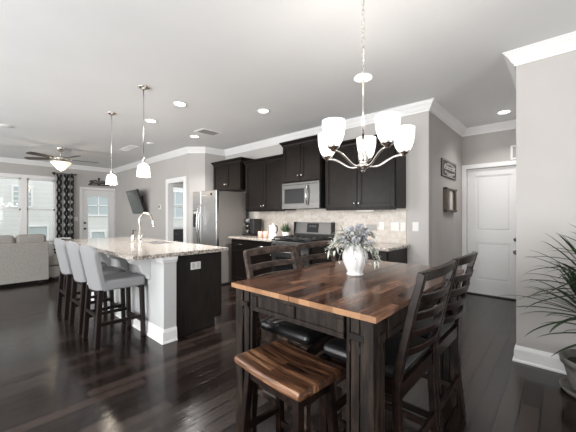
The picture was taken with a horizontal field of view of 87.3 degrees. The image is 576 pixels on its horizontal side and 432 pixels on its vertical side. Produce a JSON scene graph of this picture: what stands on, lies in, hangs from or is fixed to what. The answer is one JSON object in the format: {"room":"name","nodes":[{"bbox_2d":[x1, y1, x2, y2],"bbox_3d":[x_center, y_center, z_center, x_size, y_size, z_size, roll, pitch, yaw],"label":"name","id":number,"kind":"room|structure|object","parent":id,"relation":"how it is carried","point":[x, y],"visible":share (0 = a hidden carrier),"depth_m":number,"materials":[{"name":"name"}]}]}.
{"room":"kitchen dining area","nodes":[
{"label":"kitchen dining area","id":0,"kind":"room"},
{"bbox_2d":[0,162,182,251],"bbox_3d":[-6.174,-0.080,8.605,0.120,2.740,9.600,0,0,42],"label":"wall","id":1,"kind":"structure","parent":0,"point":[82,179],"depth_m":8.63,"materials":[{"name":"paint"}]},
{"bbox_2d":[0,177,20,234],"bbox_3d":[-7.100,-0.155,7.575,0.060,1.650,0.590,0,0,42],"label":"window","id":2,"kind":"structure","parent":1,"relation":"in","point":[19,209],"depth_m":7.75,"materials":[{"name":"white paint"}]},
{"bbox_2d":[0,173,54,243],"bbox_3d":[-6.806,-0.155,7.787,0.050,1.830,1.540,0,0,42],"label":"trim","id":3,"kind":"structure","parent":1,"relation":"attached to","point":[23,177],"depth_m":7.80,"materials":[{"name":"white paint"}]},
{"bbox_2d":[27,178,54,239],"bbox_3d":[-6.622,-0.155,8.099,0.060,1.650,0.590,0,0,42],"label":"window","id":4,"kind":"structure","parent":1,"relation":"in","point":[28,179],"depth_m":8.13,"materials":[{"name":"white paint"}]},
{"bbox_2d":[80,187,114,238],"bbox_3d":[-5.683,0.223,9.041,0.020,2.135,0.937,0,0,42],"label":"trim","id":5,"kind":"structure","parent":1,"relation":"attached to","point":[81,188],"depth_m":8.74,"materials":[{"name":"white paint"}]},
{"bbox_2d":[88,178,108,185],"bbox_3d":[-5.660,-1.028,9.043,0.050,0.239,0.540,0,0,42],"label":"scroll","id":6,"kind":"object","parent":1,"relation":"attached to","point":[91,183],"visible":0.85,"depth_m":9.02,"materials":[{"name":"black metal"}]},
{"bbox_2d":[83,190,114,238],"bbox_3d":[-5.671,0.258,9.071,0.116,2.045,0.837,0,0,42],"label":"door","id":7,"kind":"structure","parent":1,"relation":"in","point":[110,194],"depth_m":9.13,"materials":[{"name":"white paint"}]},
{"bbox_2d":[173,186,182,227],"bbox_3d":[-4.028,-0.315,10.945,0.060,1.510,1.250,0,0,42],"label":"window","id":8,"kind":"structure","parent":1,"relation":"in","point":[173,186],"depth_m":10.97,"materials":[{"name":"white paint"}]},
{"bbox_2d":[173,184,182,228],"bbox_3d":[-3.985,-0.315,10.905,0.018,1.690,1.430,0,0,42],"label":"trim","id":9,"kind":"structure","parent":1,"relation":"attached to","point":[179,185],"depth_m":10.92,"materials":[{"name":"white paint"}]},
{"bbox_3d":[-6.204,-1.162,8.368,0.156,0.080,0.561,0,0,42],"label":"curtain rod","id":10,"kind":"object","parent":1,"relation":"attached to","visible":0},
{"bbox_2d":[55,174,73,238],"bbox_3d":[-6.162,0.065,8.333,0.074,2.410,0.422,0,0,42],"label":"curtain","id":11,"kind":"object","parent":10,"relation":"hanging from","point":[64,184],"visible":0.62,"depth_m":8.32,"materials":[{"name":"fabric"}]},
{"bbox_2d":[116,153,188,242],"bbox_3d":[-3.695,-0.080,7.955,4.420,2.740,0.120,0,0,42],"label":"wall","id":12,"kind":"structure","parent":0,"point":[152,189],"depth_m":7.70,"materials":[{"name":"paint"}]},
{"bbox_2d":[126,189,145,213],"bbox_3d":[-3.982,-0.371,7.949,0.283,0.612,0.920,0,0,-44],"label":"television","id":13,"kind":"object","parent":12,"relation":"attached to","point":[135,200],"visible":0.9,"depth_m":7.84,"materials":[{"name":"black plastic"}]},
{"bbox_2d":[166,176,185,242],"bbox_3d":[-2.493,0.215,6.847,0.930,2.150,0.138,0,0,42],"label":"trim","id":14,"kind":"structure","parent":12,"relation":"attached to","point":[169,182],"depth_m":7.05,"materials":[{"name":"white paint"}]},
{"bbox_2d":[189,153,204,242],"bbox_3d":[-1.930,-0.080,6.476,0.341,2.740,0.120,0,0,2],"label":"wall pillar","id":15,"kind":"structure","parent":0,"point":[196,160],"depth_m":6.42,"materials":[{"name":"paint"}]},
{"bbox_2d":[205,153,224,190],"bbox_3d":[-1.623,-0.080,6.621,0.492,2.740,0.120,0,0,-43],"label":"wall","id":16,"kind":"structure","parent":0,"point":[209,158],"depth_m":6.48,"materials":[{"name":"paint"}]},
{"bbox_2d":[0,0,575,168],"bbox_3d":[-1.336,-1.510,4.249,13.140,0.120,9.920,0,0,42],"label":"ceiling","id":17,"kind":"structure","parent":0,"point":[65,64],"depth_m":2.91,"materials":[{"name":"paint"}]},
{"bbox_2d":[0,124,13,127],"bbox_3d":[-4.543,-1.446,4.858,0.200,0.008,0.200,0,0,42],"label":"ceiling speaker","id":18,"kind":"object","parent":17,"relation":"attached to","point":[1,125],"visible":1,"depth_m":4.87,"materials":[{"name":"white paint"}]},
{"bbox_2d":[24,147,96,170],"bbox_3d":[-4.798,-1.200,6.461,1.330,0.500,1.307,0,0,42],"label":"ceiling fan","id":19,"kind":"object","parent":17,"relation":"hanging from","point":[60,162],"visible":1,"depth_m":6.34,"materials":[{"name":"silver metal"}]},
{"bbox_2d":[106,111,116,184],"bbox_3d":[-2.485,-0.948,4.251,0.144,1.005,0.144,0,0,42],"label":"pendant light","id":20,"kind":"object","parent":17,"relation":"hanging from","point":[111,179],"visible":1,"depth_m":4.23,"materials":[{"name":"white glass"}]},
{"bbox_2d":[119,145,138,150],"bbox_3d":[-3.398,-1.445,6.440,0.640,0.010,0.160,0,0,42],"label":"ceiling vent","id":21,"kind":"object","parent":17,"relation":"in","point":[129,147],"visible":1,"depth_m":6.44,"materials":[{"name":"white metal"}]},
{"bbox_2d":[136,85,150,176],"bbox_3d":[-1.624,-0.948,3.395,0.144,1.005,0.144,0,0,42],"label":"pendant light","id":22,"kind":"object","parent":17,"relation":"hanging from","point":[143,170],"visible":1,"depth_m":3.37,"materials":[{"name":"white glass"}]},
{"bbox_2d":[145,119,156,122],"bbox_3d":[-2.091,-1.447,4.610,0.180,0.006,0.180,0,0,42],"label":"recessed light","id":23,"kind":"object","parent":17,"relation":"in","point":[146,120],"visible":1,"depth_m":4.62,"materials":[{"name":"white paint"}]},
{"bbox_2d":[173,101,186,106],"bbox_3d":[-1.398,-1.447,3.910,0.180,0.006,0.180,0,0,42],"label":"recessed light","id":24,"kind":"object","parent":17,"relation":"in","point":[176,103],"visible":1,"depth_m":3.92,"materials":[{"name":"white paint"}]},
{"bbox_2d":[194,128,221,135],"bbox_3d":[-1.374,-1.445,5.217,0.280,0.010,0.380,0,0,42],"label":"ceiling vent","id":25,"kind":"object","parent":17,"relation":"in","point":[202,131],"visible":1,"depth_m":5.21,"materials":[{"name":"white metal"}]},
{"bbox_2d":[257,109,269,113],"bbox_3d":[-0.339,-1.447,4.171,0.180,0.006,0.180,0,0,42],"label":"recessed light","id":26,"kind":"object","parent":17,"relation":"in","point":[263,111],"visible":1,"depth_m":4.18,"materials":[{"name":"white paint"}]},
{"bbox_2d":[318,0,414,171],"bbox_3d":[0.457,-0.865,1.915,0.607,1.182,0.617,0,0,42],"label":"chandelier","id":27,"kind":"object","parent":17,"relation":"hanging from","point":[389,130],"visible":1,"depth_m":1.85,"materials":[{"name":"brushed nickel"},{"name":"frosted white glass"}]},
{"bbox_2d":[496,110,511,114],"bbox_3d":[3.012,-1.447,4.211,0.180,0.006,0.180,0,0,42],"label":"recessed light","id":28,"kind":"object","parent":17,"relation":"in","point":[502,111],"visible":1,"depth_m":4.22,"materials":[{"name":"white paint"}]},
{"bbox_2d":[0,275,575,431],"bbox_3d":[-1.336,1.350,4.249,13.140,0.120,9.920,0,0,42],"label":"floor","id":29,"kind":"structure","parent":0,"point":[53,378],"depth_m":2.38,"materials":[{"name":"brown wood"}]},
{"bbox_2d":[0,234,59,284],"bbox_3d":[-6.001,0.825,5.173,1.000,0.930,3.360,0,0,42],"label":"sofa","id":30,"kind":"object","parent":29,"relation":"on","point":[23,258],"visible":0.91,"depth_m":5.67,"materials":[{"name":"fabric"}]},
{"bbox_2d":[0,235,14,243],"bbox_3d":[-5.612,0.575,5.251,0.230,0.430,1.280,0,0,42],"label":"cushion","id":31,"kind":"object","parent":30,"relation":"on","point":[4,239],"depth_m":5.57,"materials":[{"name":"fabric"}]},
{"bbox_2d":[15,234,45,242],"bbox_3d":[-5.021,0.575,5.899,0.230,0.430,0.455,0,0,42],"label":"cushion","id":32,"kind":"object","parent":30,"relation":"on","point":[27,238],"depth_m":5.82,"materials":[{"name":"fabric"}]},
{"bbox_2d":[49,252,58,265],"bbox_3d":[-5.177,0.904,6.218,0.810,0.228,0.705,0,0,42],"label":"seat cushion","id":33,"kind":"object","parent":30,"relation":"on","point":[53,259],"depth_m":6.11,"materials":[{"name":"fabric"}]},
{"bbox_2d":[54,238,107,319],"bbox_3d":[-2.792,0.787,4.047,0.442,1.010,0.542,0,0,42],"label":"bar stool","id":34,"kind":"object","parent":29,"relation":"on","point":[60,245],"visible":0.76,"depth_m":3.81,"materials":[{"name":"grey fabric"}]},
{"bbox_2d":[66,241,125,333],"bbox_3d":[-2.293,0.787,3.586,0.442,1.010,0.542,0,0,42],"label":"bar stool","id":35,"kind":"object","parent":29,"relation":"on","point":[79,276],"visible":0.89,"depth_m":3.42,"materials":[{"name":"grey fabric"}]},
{"bbox_2d":[80,244,145,349],"bbox_3d":[-1.875,0.787,3.205,0.442,1.010,0.542,0,0,42],"label":"bar stool","id":36,"kind":"object","parent":29,"relation":"on","point":[97,281],"visible":1,"depth_m":3.07,"materials":[{"name":"grey fabric"}]},
{"bbox_2d":[87,252,220,344],"bbox_3d":[-2.130,0.853,4.181,2.871,0.875,0.970,0,0,42],"label":"kitchen island","id":37,"kind":"object","parent":29,"relation":"on","point":[183,293],"visible":0.59,"depth_m":3.29,"materials":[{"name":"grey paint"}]},
{"bbox_2d":[64,236,228,260],"bbox_3d":[-2.156,0.395,4.184,2.935,0.038,1.080,0,0,42],"label":"island countertop","id":38,"kind":"structure","parent":37,"relation":"on","point":[122,247],"depth_m":3.60,"materials":[{"name":"stone"}]},
{"bbox_2d":[131,230,135,241],"bbox_3d":[-2.236,0.289,4.371,0.071,0.173,0.060,0,0,-13],"label":"soap dispenser","id":39,"kind":"object","parent":38,"relation":"on","point":[133,234],"visible":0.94,"depth_m":4.35,"materials":[{"name":"white plastic"}]},
{"bbox_2d":[131,234,134,241],"bbox_3d":[-2.241,0.320,4.370,0.060,0.112,0.059,0,0,42],"label":"bottle","id":40,"kind":"object","parent":39,"relation":"on","point":[133,235],"depth_m":4.35,"materials":[{"name":"white plastic"}]},
{"bbox_2d":[137,212,154,242],"bbox_3d":[-1.980,0.162,4.253,0.124,0.428,0.248,0,0,42],"label":"faucet","id":41,"kind":"object","parent":38,"relation":"on","point":[149,214],"visible":0.98,"depth_m":4.20,"materials":[{"name":"silver metal"}]},
{"bbox_2d":[145,241,170,243],"bbox_3d":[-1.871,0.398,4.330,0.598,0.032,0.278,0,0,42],"label":"sink","id":42,"kind":"object","parent":38,"relation":"in","point":[152,242],"visible":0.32,"depth_m":4.49,"materials":[{"name":"metal"}]},
{"bbox_2d":[191,261,200,269],"bbox_3d":[-1.028,0.551,3.365,0.007,0.083,0.124,0,0,42],"label":"outlet plate","id":43,"kind":"object","parent":37,"relation":"attached to","point":[195,265],"depth_m":3.37,"materials":[{"name":"white plastic"}]},
{"bbox_2d":[173,229,182,241],"bbox_3d":[-3.727,0.877,10.637,0.540,0.825,1.540,0,0,42],"label":"dresser","id":44,"kind":"object","parent":29,"relation":"on","point":[177,233],"visible":0.11,"depth_m":10.26,"materials":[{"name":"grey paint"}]},
{"bbox_2d":[193,190,245,284],"bbox_3d":[-1.412,0.403,6.043,0.830,1.775,0.790,0,0,42],"label":"refrigerator","id":45,"kind":"object","parent":29,"relation":"on","point":[218,215],"visible":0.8,"depth_m":5.75,"materials":[{"name":"grey metal"}]},
{"bbox_2d":[231,239,271,281],"bbox_3d":[-0.452,0.853,5.430,1.115,0.875,0.639,0,0,42],"label":"base cabinet","id":46,"kind":"object","parent":29,"relation":"on","point":[238,270],"visible":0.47,"depth_m":5.36,"materials":[{"name":"brown paint"}]},
{"bbox_2d":[228,236,277,241],"bbox_3d":[-0.469,0.395,5.436,1.153,0.038,0.654,0,0,42],"label":"countertop","id":47,"kind":"structure","parent":46,"relation":"on","point":[255,238],"depth_m":5.28,"materials":[{"name":"stone"}]},
{"bbox_2d":[242,219,261,235],"bbox_3d":[-0.698,0.213,5.785,0.285,0.325,0.270,0,0,42],"label":"coffee maker","id":48,"kind":"object","parent":47,"relation":"on","point":[255,225],"visible":0.94,"depth_m":5.71,"materials":[{"name":"black plastic"}]},
{"bbox_2d":[258,231,262,236],"bbox_3d":[-0.486,0.324,5.321,0.086,0.105,0.102,0,0,-13],"label":"mug","id":49,"kind":"object","parent":47,"relation":"on","point":[260,233],"visible":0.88,"depth_m":5.29,"materials":[{"name":"beige ceramic"}]},
{"bbox_2d":[263,231,267,237],"bbox_3d":[-0.391,0.324,5.276,0.086,0.105,0.102,0,0,-13],"label":"mug","id":50,"kind":"object","parent":47,"relation":"on","point":[265,233],"visible":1,"depth_m":5.25,"materials":[{"name":"beige ceramic"}]},
{"bbox_2d":[269,223,277,237],"bbox_3d":[-0.257,0.250,5.238,0.149,0.252,0.182,0,0,-10],"label":"pitcher","id":51,"kind":"object","parent":47,"relation":"on","point":[273,231],"visible":0.95,"depth_m":5.19,"materials":[{"name":"white ceramic"}]},
{"bbox_2d":[280,223,291,235],"bbox_3d":[-0.057,0.236,5.248,0.331,0.280,0.197,0,0,42],"label":"potted plant","id":52,"kind":"object","parent":47,"relation":"on","point":[286,228],"visible":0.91,"depth_m":5.20,"materials":[{"name":"green plant"}]},
{"bbox_2d":[234,339,345,431],"bbox_3d":[-0.001,0.988,1.424,0.314,0.608,0.450,0,0,-43],"label":"stool","id":53,"kind":"object","parent":29,"relation":"on","point":[297,378],"visible":0.99,"depth_m":1.37,"materials":[{"name":"brown wood"}]},
{"bbox_2d":[243,245,345,431],"bbox_3d":[0.053,0.751,1.934,0.531,1.078,0.474,0,0,42],"label":"dining chair","id":54,"kind":"object","parent":29,"relation":"on","point":[269,329],"visible":0.44,"depth_m":1.81,"materials":[{"name":"black leather"}]},
{"bbox_2d":[271,222,334,271],"bbox_3d":[0.215,0.695,4.763,0.772,1.190,0.722,0,0,42],"label":"range","id":55,"kind":"object","parent":29,"relation":"on","point":[304,232],"visible":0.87,"depth_m":4.72,"materials":[{"name":"silver metal"}]},
{"bbox_2d":[271,238,332,242],"bbox_3d":[0.233,0.375,4.784,0.752,0.020,0.655,0,0,42],"label":"cooktop","id":56,"kind":"object","parent":55,"relation":"in","point":[280,240],"depth_m":4.54,"materials":[{"name":"black metal"}]},
{"bbox_2d":[295,241,336,268],"bbox_3d":[0.390,0.751,2.303,0.531,1.078,0.474,0,0,42],"label":"dining chair","id":57,"kind":"object","parent":29,"relation":"on","point":[298,247],"visible":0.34,"depth_m":2.44,"materials":[{"name":"brown wood"}]},
{"bbox_2d":[231,259,463,431],"bbox_3d":[0.458,0.833,1.914,0.875,0.914,1.354,0,0,42],"label":"dining table","id":58,"kind":"object","parent":29,"relation":"on","point":[366,310],"visible":0.76,"depth_m":1.43,"materials":[{"name":"brown wood"}]},
{"bbox_2d":[342,244,367,275],"bbox_3d":[0.428,0.278,1.927,0.160,0.196,0.160,0,0,42],"label":"vase","id":59,"kind":"object","parent":58,"relation":"on","point":[355,267],"visible":0.8,"depth_m":1.87,"materials":[{"name":"white ceramic"}]},
{"bbox_2d":[325,223,381,268],"bbox_3d":[0.410,0.186,1.923,0.368,0.281,0.314,0,0,9],"label":"flower bouquet","id":60,"kind":"object","parent":59,"relation":"in","point":[353,237],"visible":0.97,"depth_m":1.89,"materials":[{"name":"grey plant"}]},
{"bbox_2d":[312,246,406,263],"bbox_3d":[0.948,0.853,4.154,1.135,0.875,0.639,0,0,42],"label":"base cabinet","id":61,"kind":"object","parent":29,"relation":"on","point":[399,256],"visible":0.13,"depth_m":3.91,"materials":[{"name":"brown paint"}]},
{"bbox_2d":[326,240,409,251],"bbox_3d":[0.956,0.395,4.138,1.173,0.038,0.654,0,0,42],"label":"countertop","id":62,"kind":"structure","parent":61,"relation":"on","point":[387,247],"depth_m":3.84,"materials":[{"name":"stone"}]},
{"bbox_2d":[319,260,456,431],"bbox_3d":[0.503,0.751,1.497,0.531,1.078,0.474,0,0,42],"label":"dining chair","id":63,"kind":"object","parent":29,"relation":"on","point":[403,349],"visible":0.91,"depth_m":1.35,"materials":[{"name":"black wood"}]},
{"bbox_2d":[385,251,477,431],"bbox_3d":[0.833,0.751,1.859,0.531,1.078,0.474,0,0,42],"label":"dining chair","id":64,"kind":"object","parent":29,"relation":"on","point":[450,324],"visible":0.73,"depth_m":1.72,"materials":[{"name":"brown wood"}]},
{"bbox_2d":[501,226,575,397],"bbox_3d":[2.100,0.634,2.048,1.153,1.311,0.839,0,0,42],"label":"potted palm","id":65,"kind":"object","parent":29,"relation":"on","point":[567,356],"visible":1,"depth_m":2.20,"materials":[{"name":"green plant"}]},
{"bbox_2d":[559,349,575,390],"bbox_3d":[2.204,1.155,2.158,0.400,0.239,0.400,0,0,42],"label":"pot","id":66,"kind":"object","parent":65,"relation":"attached to","point":[567,357],"depth_m":2.23,"materials":[{"name":"grey ceramic"}]},
{"bbox_2d":[225,111,431,265],"bbox_3d":[0.233,-0.080,5.336,4.315,2.740,0.120,0,0,42],"label":"wall","id":67,"kind":"structure","parent":0,"point":[418,160],"depth_m":3.93,"materials":[{"name":"paint"}]},
{"bbox_2d":[211,157,252,191],"bbox_3d":[-1.139,-0.820,6.232,1.010,0.620,0.400,0,0,42],"label":"upper cabinet","id":68,"kind":"object","parent":67,"relation":"attached to","point":[229,175],"visible":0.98,"depth_m":6.03,"materials":[{"name":"brown paint"}]},
{"bbox_2d":[242,154,295,211],"bbox_3d":[-0.343,-0.560,5.528,1.095,0.960,0.370,0,0,42],"label":"upper cabinet","id":69,"kind":"object","parent":67,"relation":"attached to","point":[264,176],"visible":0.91,"depth_m":5.39,"materials":[{"name":"brown paint"}]},
{"bbox_2d":[279,134,324,183],"bbox_3d":[0.319,-0.875,4.877,0.870,0.670,0.440,0,0,42],"label":"upper cabinet","id":70,"kind":"object","parent":67,"relation":"attached to","point":[303,161],"visible":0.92,"depth_m":4.70,"materials":[{"name":"brown paint"}]},
{"bbox_2d":[282,180,324,208],"bbox_3d":[0.298,-0.323,4.854,0.760,0.415,0.474,0,0,42],"label":"microwave","id":71,"kind":"object","parent":67,"relation":"attached to","point":[308,194],"visible":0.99,"depth_m":4.66,"materials":[{"name":"silver metal"}]},
{"bbox_2d":[253,208,405,243],"bbox_3d":[0.440,0.130,5.059,3.075,0.520,0.010,0,0,42],"label":"backsplash","id":72,"kind":"structure","parent":67,"relation":"attached to","point":[345,218],"depth_m":4.67,"materials":[{"name":"tile"}]},
{"bbox_2d":[325,134,405,210],"bbox_3d":[1.050,-0.570,4.258,1.175,0.980,0.370,0,0,42],"label":"upper cabinet","id":73,"kind":"object","parent":67,"relation":"attached to","point":[383,187],"visible":0.7,"depth_m":4.07,"materials":[{"name":"brown paint"}]},
{"bbox_2d":[366,224,376,230],"bbox_3d":[1.200,0.165,4.352,0.160,0.085,0.011,0,0,42],"label":"wall outlet","id":74,"kind":"object","parent":67,"relation":"attached to","point":[370,226],"visible":0.85,"depth_m":4.35,"materials":[{"name":"grey plastic"}]},
{"bbox_2d":[379,222,383,229],"bbox_3d":[1.318,0.140,4.244,0.074,0.118,0.011,0,0,42],"label":"wall outlet","id":75,"kind":"object","parent":67,"relation":"attached to","point":[381,224],"visible":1,"depth_m":4.24,"materials":[{"name":"white plastic"}]},
{"bbox_2d":[391,222,398,230],"bbox_3d":[1.458,0.142,4.116,0.118,0.118,0.011,0,0,42],"label":"light switch","id":76,"kind":"object","parent":67,"relation":"attached to","point":[394,225],"visible":1,"depth_m":4.11,"materials":[{"name":"white plastic"}]},
{"bbox_2d":[400,222,405,230],"bbox_3d":[1.540,0.142,4.042,0.074,0.118,0.011,0,0,42],"label":"light switch","id":77,"kind":"object","parent":67,"relation":"attached to","point":[402,224],"visible":1,"depth_m":4.04,"materials":[{"name":"white plastic"}]},
{"bbox_2d":[412,222,418,230],"bbox_3d":[1.665,0.140,3.942,0.080,0.120,0.011,0,0,42],"label":"light switch","id":78,"kind":"object","parent":67,"relation":"attached to","point":[415,225],"visible":1,"depth_m":3.94,"materials":[{"name":"white plastic"}]},
{"bbox_2d":[431,114,461,283],"bbox_3d":[2.345,-0.080,4.540,0.120,2.740,1.630,0,0,42],"label":"wall","id":79,"kind":"structure","parent":0,"point":[446,227],"depth_m":4.35,"materials":[{"name":"paint"}]},
{"bbox_2d":[441,158,455,179],"bbox_3d":[2.395,-0.688,4.487,0.024,0.250,0.750,0,0,42],"label":"wall sign","id":80,"kind":"object","parent":79,"relation":"attached to","point":[448,169],"visible":1,"depth_m":4.42,"materials":[{"name":"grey wood"}]},
{"bbox_2d":[443,187,456,211],"bbox_3d":[2.415,-0.235,4.490,0.050,0.350,0.550,0,0,42],"label":"wall frame","id":81,"kind":"object","parent":79,"relation":"attached to","point":[449,195],"visible":1,"depth_m":4.47,"materials":[{"name":"brown wood"}]},
{"bbox_2d":[462,129,515,169],"bbox_3d":[3.332,-0.080,4.824,0.955,2.740,0.120,0,0,42],"label":"wall","id":82,"kind":"structure","parent":0,"point":[491,147],"depth_m":4.85,"materials":[{"name":"paint"}]},
{"bbox_2d":[462,160,515,281],"bbox_3d":[3.250,0.220,4.803,0.858,2.140,0.022,0,0,42],"label":"trim","id":83,"kind":"structure","parent":82,"relation":"attached to","point":[513,162],"depth_m":5.05,"materials":[{"name":"white paint"}]},
{"bbox_2d":[467,166,515,298],"bbox_3d":[3.260,0.250,4.822,0.718,2.044,0.111,0,0,42],"label":"door","id":84,"kind":"structure","parent":82,"relation":"in","point":[491,192],"depth_m":4.83,"materials":[{"name":"white paint"}]},
{"bbox_2d":[467,292,515,300],"bbox_3d":[3.288,1.281,4.847,0.720,0.018,0.125,0,0,42],"label":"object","id":85,"kind":"structure","parent":82,"relation":"attached to","point":[467,292],"depth_m":4.81,"materials":[{"name":"black"}]},
{"bbox_2d":[510,145,515,159],"bbox_3d":[3.484,-0.970,4.588,0.168,0.220,0.025,0,0,42],"label":"door chime","id":86,"kind":"object","parent":82,"relation":"attached to","point":[513,147],"visible":0.47,"depth_m":4.62,"materials":[{"name":"white paint"}]},
{"bbox_2d":[513,147,515,157],"bbox_3d":[3.488,-0.970,4.592,0.112,0.160,0.011,0,0,42],"label":"grille","id":87,"kind":"object","parent":86,"relation":"attached to","point":[514,148],"depth_m":4.61,"materials":[{"name":"grey plastic"}]},
{"bbox_2d":[516,50,575,354],"bbox_3d":[3.955,-0.080,2.639,2.910,2.740,2.510,0,0,42],"label":"wall","id":88,"kind":"structure","parent":0,"point":[545,88],"depth_m":2.56,"materials":[{"name":"paint"}]},
{"bbox_2d":[0,98,515,172],"bbox_3d":[-2.645,-1.393,6.652,12.989,0.115,4.854,0,0,6],"label":"trim","id":89,"kind":"structure","parent":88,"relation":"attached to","point":[432,105],"depth_m":5.05,"materials":[{"name":"white paint"}]},
{"bbox_2d":[502,31,575,88],"bbox_3d":[1.874,-1.393,0.423,3.000,0.115,8.350,0,0,42],"label":"trim","id":90,"kind":"structure","parent":88,"relation":"attached to","point":[565,43],"depth_m":2.55,"materials":[{"name":"white paint"}]},
{"bbox_2d":[512,345,566,374],"bbox_3d":[1.881,1.220,0.383,2.936,0.140,8.300,0,0,42],"label":"baseboard","id":91,"kind":"structure","parent":88,"relation":"attached to","point":[528,356],"depth_m":2.58,"materials":[{"name":"white paint"}]},
{"label":"outside","id":92,"kind":"structure","parent":0,"visible":0},
{"bbox_3d":[-9.459,2.240,9.975,6.580,0.100,30.000,0,0,42],"label":"lawn","id":93,"kind":"structure","parent":92,"visible":0},
{"bbox_2d":[0,178,182,238],"bbox_3d":[-11.662,-1.810,15.366,4.060,8.000,25.000,0,0,42],"label":"neighbor house","id":94,"kind":"structure","parent":93,"relation":"on","point":[40,192],"depth_m":13.34,"materials":[{"name":"plastic"}]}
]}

